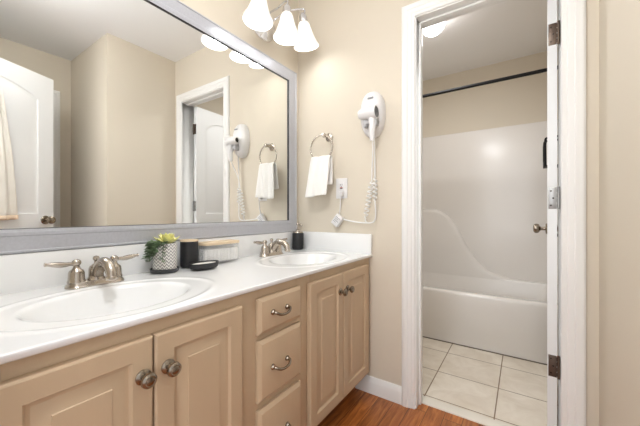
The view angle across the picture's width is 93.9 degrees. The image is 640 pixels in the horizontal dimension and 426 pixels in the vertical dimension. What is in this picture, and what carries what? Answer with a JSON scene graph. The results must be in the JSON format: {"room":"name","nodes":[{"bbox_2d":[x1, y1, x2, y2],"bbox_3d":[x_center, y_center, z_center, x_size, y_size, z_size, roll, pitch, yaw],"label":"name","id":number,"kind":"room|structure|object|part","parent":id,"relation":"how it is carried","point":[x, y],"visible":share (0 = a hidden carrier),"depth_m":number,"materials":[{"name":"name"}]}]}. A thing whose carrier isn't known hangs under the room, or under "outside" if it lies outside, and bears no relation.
{"room":"bathroom","nodes":[
{"label":"bathroom","id":0,"kind":"room"},
{"bbox_2d":[179,0,297,222],"bbox_3d":[-0.140,-0.201,2.091,0.100,2.440,3.475,0,0,34],"label":"wall","id":1,"kind":"structure","parent":0,"point":[227,14],"depth_m":1.63,"materials":[{"name":"beige paint"}]},
{"bbox_2d":[0,231,293,294],"bbox_3d":[-0.568,0.177,1.352,0.020,0.114,1.536,0,0,34],"label":"backsplash","id":2,"kind":"structure","parent":1,"relation":"attached to","point":[20,272],"depth_m":0.97,"materials":[{"name":"white stone"}]},
{"bbox_2d":[0,0,296,254],"bbox_3d":[-0.561,-0.397,1.361,0.022,1.030,1.434,0,0,34],"label":"wall mirror","id":3,"kind":"object","parent":1,"relation":"attached to","point":[123,122],"visible":0.94,"depth_m":1.15,"materials":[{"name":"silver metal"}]},
{"bbox_2d":[242,0,318,51],"bbox_3d":[-0.231,-1.056,1.626,0.269,0.258,0.510,0,0,34],"label":"vanity light","id":4,"kind":"object","parent":1,"relation":"attached to","point":[257,17],"visible":1,"depth_m":1.62,"materials":[{"name":"white glass"}]},
{"bbox_3d":[-0.302,-0.998,1.456,0.149,0.142,0.148,0,0,34],"label":"lamp shade","id":5,"kind":"part","parent":4,"relation":"part of","materials":[{"name":"white glass"}]},
{"bbox_3d":[-0.242,-1.121,1.657,0.174,0.069,0.012,0,0,34],"label":"arm","id":6,"kind":"part","parent":4,"relation":"part of","materials":[{"name":"silver metal"}]},
{"bbox_3d":[-0.179,-1.010,1.615,0.149,0.134,0.149,0,0,34],"label":"lamp shade","id":7,"kind":"part","parent":4,"relation":"part of","materials":[{"name":"white glass"}]},
{"bbox_3d":[-0.190,-1.131,1.722,0.214,0.092,0.023,0,0,4],"label":"arm","id":8,"kind":"part","parent":4,"relation":"part of","materials":[{"name":"silver metal"}]},
{"bbox_3d":[-0.080,-1.028,1.743,0.149,0.150,0.146,0,0,34],"label":"lamp shade","id":9,"kind":"part","parent":4,"relation":"part of","materials":[{"name":"white glass"}]},
{"bbox_2d":[318,387,484,425],"bbox_3d":[-0.101,1.049,0.008,2.500,0.060,3.360,0,0,34],"label":"floor","id":10,"kind":"structure","parent":0,"point":[359,407],"depth_m":1.50,"materials":[{"name":"orange wood"}]},
{"bbox_2d":[0,258,368,425],"bbox_3d":[-0.334,0.634,1.203,0.566,0.770,1.518,0,0,34],"label":"vanity cabinet","id":11,"kind":"object","parent":10,"relation":"on","point":[288,353],"visible":0.98,"depth_m":0.85,"materials":[{"name":"beige paint"}]},
{"bbox_3d":[-0.465,0.581,0.585,0.019,0.596,0.264,0,0,34],"label":"door","id":12,"kind":"part","parent":11,"relation":"part of","materials":[{"name":"beige paint"}]},
{"bbox_3d":[-0.382,0.367,0.659,0.036,0.034,0.034,0,0,34],"label":"knob","id":13,"kind":"part","parent":11,"relation":"part of","materials":[{"name":"grey metal"}]},
{"bbox_3d":[-0.350,0.367,0.707,0.036,0.034,0.034,0,0,34],"label":"knob","id":14,"kind":"part","parent":11,"relation":"part of","materials":[{"name":"grey metal"}]},
{"bbox_2d":[0,231,372,364],"bbox_3d":[-0.354,0.237,1.208,0.536,0.234,1.537,0,0,34],"label":"countertop","id":15,"kind":"structure","parent":11,"relation":"on","point":[38,315],"depth_m":0.93,"materials":[{"name":"white stone"}]},
{"bbox_2d":[43,253,138,289],"bbox_3d":[-0.727,0.185,0.975,0.192,0.093,0.192,0,0,-10],"label":"faucet","id":16,"kind":"object","parent":15,"relation":"on","point":[76,279],"visible":1,"depth_m":0.93,"materials":[{"name":"silver metal"}]},
{"bbox_3d":[-0.781,0.155,0.899,0.018,0.020,0.073,0,0,34],"label":"lever","id":17,"kind":"part","parent":16,"relation":"part of","materials":[{"name":"silver metal"}]},
{"bbox_3d":[-0.758,0.180,0.932,0.047,0.072,0.047,0,0,34],"label":"handle","id":18,"kind":"part","parent":16,"relation":"part of","materials":[{"name":"silver metal"}]},
{"bbox_3d":[-0.729,0.223,0.975,0.058,0.018,0.162,0,0,34],"label":"plate","id":19,"kind":"part","parent":16,"relation":"part of","materials":[{"name":"silver metal"}]},
{"bbox_3d":[-0.685,0.177,0.945,0.156,0.077,0.048,0,0,34],"label":"spout","id":20,"kind":"part","parent":16,"relation":"part of","materials":[{"name":"silver metal"}]},
{"bbox_3d":[-0.700,0.180,1.018,0.047,0.072,0.047,0,0,34],"label":"handle","id":21,"kind":"part","parent":16,"relation":"part of","materials":[{"name":"silver metal"}]},
{"bbox_3d":[-0.678,0.155,1.051,0.018,0.020,0.073,0,0,34],"label":"lever","id":22,"kind":"part","parent":16,"relation":"part of","materials":[{"name":"silver metal"}]},
{"bbox_2d":[142,233,179,273],"bbox_3d":[-0.612,0.153,1.165,0.111,0.153,0.133,0,0,25],"label":"potted plant","id":23,"kind":"object","parent":15,"relation":"on","point":[163,251],"visible":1,"depth_m":1.14,"materials":[{"name":"green plant"}]},
{"bbox_3d":[-0.611,0.170,1.177,0.087,0.104,0.087,0,0,34],"label":"pot","id":24,"kind":"part","parent":23,"relation":"part of","materials":[{"name":"ceramic"}]},
{"bbox_2d":[180,239,198,267],"bbox_3d":[-0.556,0.171,1.273,0.073,0.116,0.073,0,0,34],"label":"canister","id":25,"kind":"object","parent":15,"relation":"on","point":[188,247],"visible":0.87,"depth_m":1.24,"materials":[{"name":"black ceramic"}]},
{"bbox_2d":[189,260,218,269],"bbox_3d":[-0.478,0.216,1.236,0.081,0.026,0.130,0,0,34],"label":"soap dish","id":26,"kind":"object","parent":15,"relation":"on","point":[207,264],"visible":1,"depth_m":1.21,"materials":[{"name":"black ceramic"}]},
{"bbox_2d":[198,239,238,260],"bbox_3d":[-0.473,0.180,1.400,0.078,0.098,0.192,0,0,34],"label":"storage box","id":27,"kind":"object","parent":15,"relation":"on","point":[223,253],"visible":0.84,"depth_m":1.37,"materials":[{"name":"white plastic"}]},
{"bbox_3d":[-0.473,0.138,1.400,0.078,0.014,0.192,0,0,34],"label":"lid","id":28,"kind":"part","parent":27,"relation":"part of","materials":[{"name":"brown wood"}]},
{"bbox_2d":[253,238,290,256],"bbox_3d":[-0.263,0.185,1.642,0.192,0.093,0.192,0,0,-10],"label":"faucet","id":29,"kind":"object","parent":15,"relation":"on","point":[274,248],"visible":1,"depth_m":1.59,"materials":[{"name":"silver metal"}]},
{"bbox_3d":[-0.317,0.155,1.565,0.018,0.020,0.073,0,0,34],"label":"lever","id":30,"kind":"part","parent":29,"relation":"part of","materials":[{"name":"silver metal"}]},
{"bbox_3d":[-0.295,0.180,1.598,0.047,0.072,0.047,0,0,34],"label":"handle","id":31,"kind":"part","parent":29,"relation":"part of","materials":[{"name":"silver metal"}]},
{"bbox_3d":[-0.266,0.223,1.641,0.058,0.018,0.162,0,0,34],"label":"plate","id":32,"kind":"part","parent":29,"relation":"part of","materials":[{"name":"silver metal"}]},
{"bbox_3d":[-0.237,0.180,1.685,0.047,0.072,0.047,0,0,34],"label":"handle","id":33,"kind":"part","parent":29,"relation":"part of","materials":[{"name":"silver metal"}]},
{"bbox_3d":[-0.221,0.177,1.611,0.156,0.077,0.048,0,0,34],"label":"spout","id":34,"kind":"part","parent":29,"relation":"part of","materials":[{"name":"silver metal"}]},
{"bbox_2d":[292,223,303,249],"bbox_3d":[-0.140,0.146,1.899,0.071,0.166,0.071,0,0,3],"label":"soap dispenser","id":35,"kind":"object","parent":15,"relation":"on","point":[297,236],"visible":1,"depth_m":1.87,"materials":[{"name":"black metal"}]},
{"bbox_2d":[292,233,303,249],"bbox_3d":[-0.140,0.177,1.899,0.071,0.104,0.071,0,0,34],"label":"bottle","id":36,"kind":"object","parent":35,"relation":"on","point":[297,238],"depth_m":1.87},
{"bbox_3d":[-0.315,0.581,0.806,0.019,0.596,0.262,0,0,34],"label":"door","id":37,"kind":"part","parent":11,"relation":"part of","materials":[{"name":"beige paint"}]},
{"bbox_3d":[-0.140,0.763,1.065,0.019,0.232,0.226,0,0,34],"label":"drawer","id":38,"kind":"part","parent":11,"relation":"part of","materials":[{"name":"beige paint"}]},
{"bbox_3d":[-0.140,0.521,1.065,0.019,0.202,0.226,0,0,34],"label":"drawer","id":39,"kind":"part","parent":11,"relation":"part of","materials":[{"name":"beige paint"}]},
{"bbox_3d":[-0.140,0.340,1.065,0.019,0.121,0.226,0,0,34],"label":"drawer","id":40,"kind":"part","parent":11,"relation":"part of","materials":[{"name":"beige paint"}]},
{"bbox_3d":[-0.128,0.525,1.039,0.030,0.025,0.093,0,0,34],"label":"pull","id":41,"kind":"part","parent":11,"relation":"part of","materials":[{"name":"grey metal"}]},
{"bbox_3d":[-0.128,0.339,1.039,0.030,0.025,0.093,0,0,34],"label":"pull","id":42,"kind":"part","parent":11,"relation":"part of","materials":[{"name":"grey metal"}]},
{"bbox_3d":[0.029,0.581,1.314,0.019,0.596,0.265,0,0,34],"label":"door","id":43,"kind":"part","parent":11,"relation":"part of","materials":[{"name":"beige paint"}]},
{"bbox_3d":[0.109,0.367,1.384,0.036,0.034,0.034,0,0,34],"label":"knob","id":44,"kind":"part","parent":11,"relation":"part of","materials":[{"name":"grey metal"}]},
{"bbox_3d":[0.147,0.367,1.439,0.036,0.034,0.034,0,0,34],"label":"knob","id":45,"kind":"part","parent":11,"relation":"part of","materials":[{"name":"grey metal"}]},
{"bbox_3d":[0.184,0.581,1.543,0.019,0.596,0.279,0,0,34],"label":"door","id":46,"kind":"part","parent":11,"relation":"part of","materials":[{"name":"beige paint"}]},
{"bbox_2d":[422,396,511,425],"bbox_3d":[0.801,1.046,1.465,0.760,0.066,0.065,0,0,34],"label":"threshold","id":47,"kind":"object","parent":10,"relation":"on","point":[471,416],"visible":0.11,"depth_m":1.51,"materials":[{"name":"white stone"}]},
{"bbox_2d":[298,0,598,425],"bbox_3d":[0.558,-0.201,1.588,1.620,2.440,0.115,0,0,34],"label":"wall","id":48,"kind":"structure","parent":0,"point":[358,54],"depth_m":1.68,"materials":[{"name":"beige paint"}]},
{"bbox_2d":[310,133,332,156],"bbox_3d":[0.022,-0.402,1.835,0.167,0.186,0.076,0,0,34],"label":"towel ring","id":49,"kind":"object","parent":48,"relation":"attached to","point":[329,136],"visible":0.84,"depth_m":1.83,"materials":[{"name":"silver metal"}]},
{"bbox_2d":[305,155,332,197],"bbox_3d":[-0.011,-0.219,1.805,0.164,0.252,0.079,0,0,34],"label":"hand towel","id":50,"kind":"object","parent":49,"relation":"hanging from","point":[320,175],"visible":1,"depth_m":1.78,"materials":[{"name":"white fabric"}]},
{"bbox_3d":[0.038,-0.468,1.824,0.054,0.054,0.076,0,0,34],"label":"mount post","id":51,"kind":"part","parent":49,"relation":"part of","materials":[{"name":"silver metal"}]},
{"bbox_2d":[302,231,371,253],"bbox_3d":[0.079,0.177,1.830,0.515,0.114,0.020,0,0,34],"label":"backsplash","id":52,"kind":"structure","parent":48,"relation":"attached to","point":[327,241],"depth_m":1.79,"materials":[{"name":"white stone"}]},
{"bbox_2d":[336,178,347,198],"bbox_3d":[0.130,-0.148,1.801,0.078,0.122,0.011,0,0,34],"label":"wall outlet","id":53,"kind":"object","parent":48,"relation":"attached to","point":[341,183],"visible":0.96,"depth_m":1.80,"materials":[{"name":"white plastic"}]},
{"bbox_2d":[339,183,343,191],"bbox_3d":[0.129,-0.148,1.800,0.035,0.068,0.004,0,0,34],"label":"receptacle","id":54,"kind":"object","parent":53,"relation":"attached to","point":[341,185],"depth_m":1.80,"materials":[{"name":"white plastic"}]},
{"bbox_2d":[331,91,385,226],"bbox_3d":[0.188,-0.296,1.686,0.332,0.760,0.134,0,0,34],"label":"hair dryer","id":55,"kind":"object","parent":48,"relation":"attached to","point":[372,113],"visible":1,"depth_m":1.63,"materials":[{"name":"white plastic"}]},
{"bbox_3d":[0.207,-0.183,1.686,0.229,0.486,0.083,0,0,34],"label":"cord","id":56,"kind":"part","parent":55,"relation":"part of","materials":[{"name":"white plastic"}]},
{"bbox_3d":[0.275,-0.451,1.589,0.041,0.133,0.040,0,0,34],"label":"dryer handle","id":57,"kind":"part","parent":55,"relation":"part of","materials":[{"name":"white plastic"}]},
{"bbox_2d":[374,106,378,116],"bbox_3d":[0.294,-0.533,1.576,0.011,0.057,0.057,0,0,34],"label":"grille","id":58,"kind":"object","parent":55,"relation":"attached to","point":[376,108],"depth_m":1.57,"materials":[{"name":"grey plastic"}]},
{"bbox_2d":[355,375,401,404],"bbox_3d":[0.322,0.973,1.669,0.274,0.092,0.014,0,0,34],"label":"baseboard","id":59,"kind":"structure","parent":48,"relation":"attached to","point":[389,391],"depth_m":1.65,"materials":[{"name":"white paint"}]},
{"bbox_2d":[402,0,585,425],"bbox_3d":[0.778,-0.036,1.439,0.739,2.110,0.154,0,0,34],"label":"door frame","id":60,"kind":"structure","parent":48,"relation":"attached to","point":[573,12],"depth_m":1.33,"materials":[{"name":"white paint"}]},
{"bbox_2d":[533,0,559,425],"bbox_3d":[1.209,-0.001,1.560,0.175,2.015,0.584,0,0,37],"label":"door","id":61,"kind":"structure","parent":48,"relation":"in","point":[553,26],"depth_m":1.34,"materials":[{"name":"white paint"}]},
{"bbox_3d":[1.350,0.092,1.745,0.175,0.064,0.064,0,0,37],"label":"knob","id":62,"kind":"part","parent":61,"relation":"part of","materials":[{"name":"grey metal"}]},
{"bbox_2d":[423,66,557,97],"bbox_3d":[1.028,-0.970,2.371,1.519,0.062,0.062,0,0,34],"label":"shower rod","id":63,"kind":"object","parent":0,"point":[544,69],"visible":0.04,"depth_m":2.21,"materials":[{"name":"black metal"}]},
{"bbox_2d":[423,337,557,425],"bbox_3d":[1.030,1.049,2.373,1.720,0.060,1.695,0,0,34],"label":"floor","id":64,"kind":"structure","parent":0,"point":[512,391],"depth_m":1.79,"materials":[{"name":"beige tile"}]},
{"bbox_2d":[423,119,557,364],"bbox_3d":[1.228,0.108,2.667,1.516,1.822,0.782,0,0,34],"label":"bathtub","id":65,"kind":"object","parent":64,"relation":"on","point":[485,191],"visible":0.48,"depth_m":2.75,"materials":[{"name":"white plastic"}]},
{"bbox_2d":[423,272,557,363],"bbox_3d":[1.230,0.816,2.669,1.516,0.405,0.778,0,0,34],"label":"tub basin","id":66,"kind":"object","parent":65,"relation":"in","point":[506,316],"depth_m":2.27,"materials":[{"name":"white plastic"}]},
{"bbox_3d":[1.238,-0.085,2.681,1.516,1.437,0.748,0,0,34],"label":"surround panel","id":67,"kind":"part","parent":65,"relation":"part of","materials":[{"name":"white plastic"}]},
{"bbox_2d":[543,135,557,168],"bbox_3d":[1.843,-0.483,2.375,0.111,0.234,0.160,0,0,34],"label":"shower caddy","id":68,"kind":"object","parent":65,"relation":"attached to","point":[545,139],"visible":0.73,"depth_m":2.34,"materials":[{"name":"black metal"}]},
{"bbox_2d":[423,48,557,137],"bbox_3d":[1.477,-0.201,3.034,1.520,2.440,0.100,0,0,34],"label":"wall","id":69,"kind":"structure","parent":0,"point":[522,100],"depth_m":2.87,"materials":[{"name":"beige paint"}]},
{"bbox_2d":[423,0,557,80],"bbox_3d":[0.853,-1.461,1.418,2.500,0.080,3.475,0,0,34],"label":"ceiling","id":70,"kind":"structure","parent":0,"point":[507,30],"depth_m":2.44,"materials":[{"name":"white paint"}]},
{"bbox_2d":[423,21,445,36],"bbox_3d":[0.816,-1.354,2.165,0.198,0.135,0.198,0,0,34],"label":"ceiling lamp","id":71,"kind":"object","parent":70,"relation":"attached to","point":[434,30],"visible":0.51,"depth_m":2.13,"materials":[{"name":"white glass"}]},
{"bbox_2d":[599,0,639,425],"bbox_3d":[1.294,-0.201,0.682,0.885,2.440,0.560,0,0,34],"label":"wall","id":72,"kind":"structure","parent":0,"point":[619,20],"depth_m":0.92,"materials":[{"name":"beige paint"}]}
]}

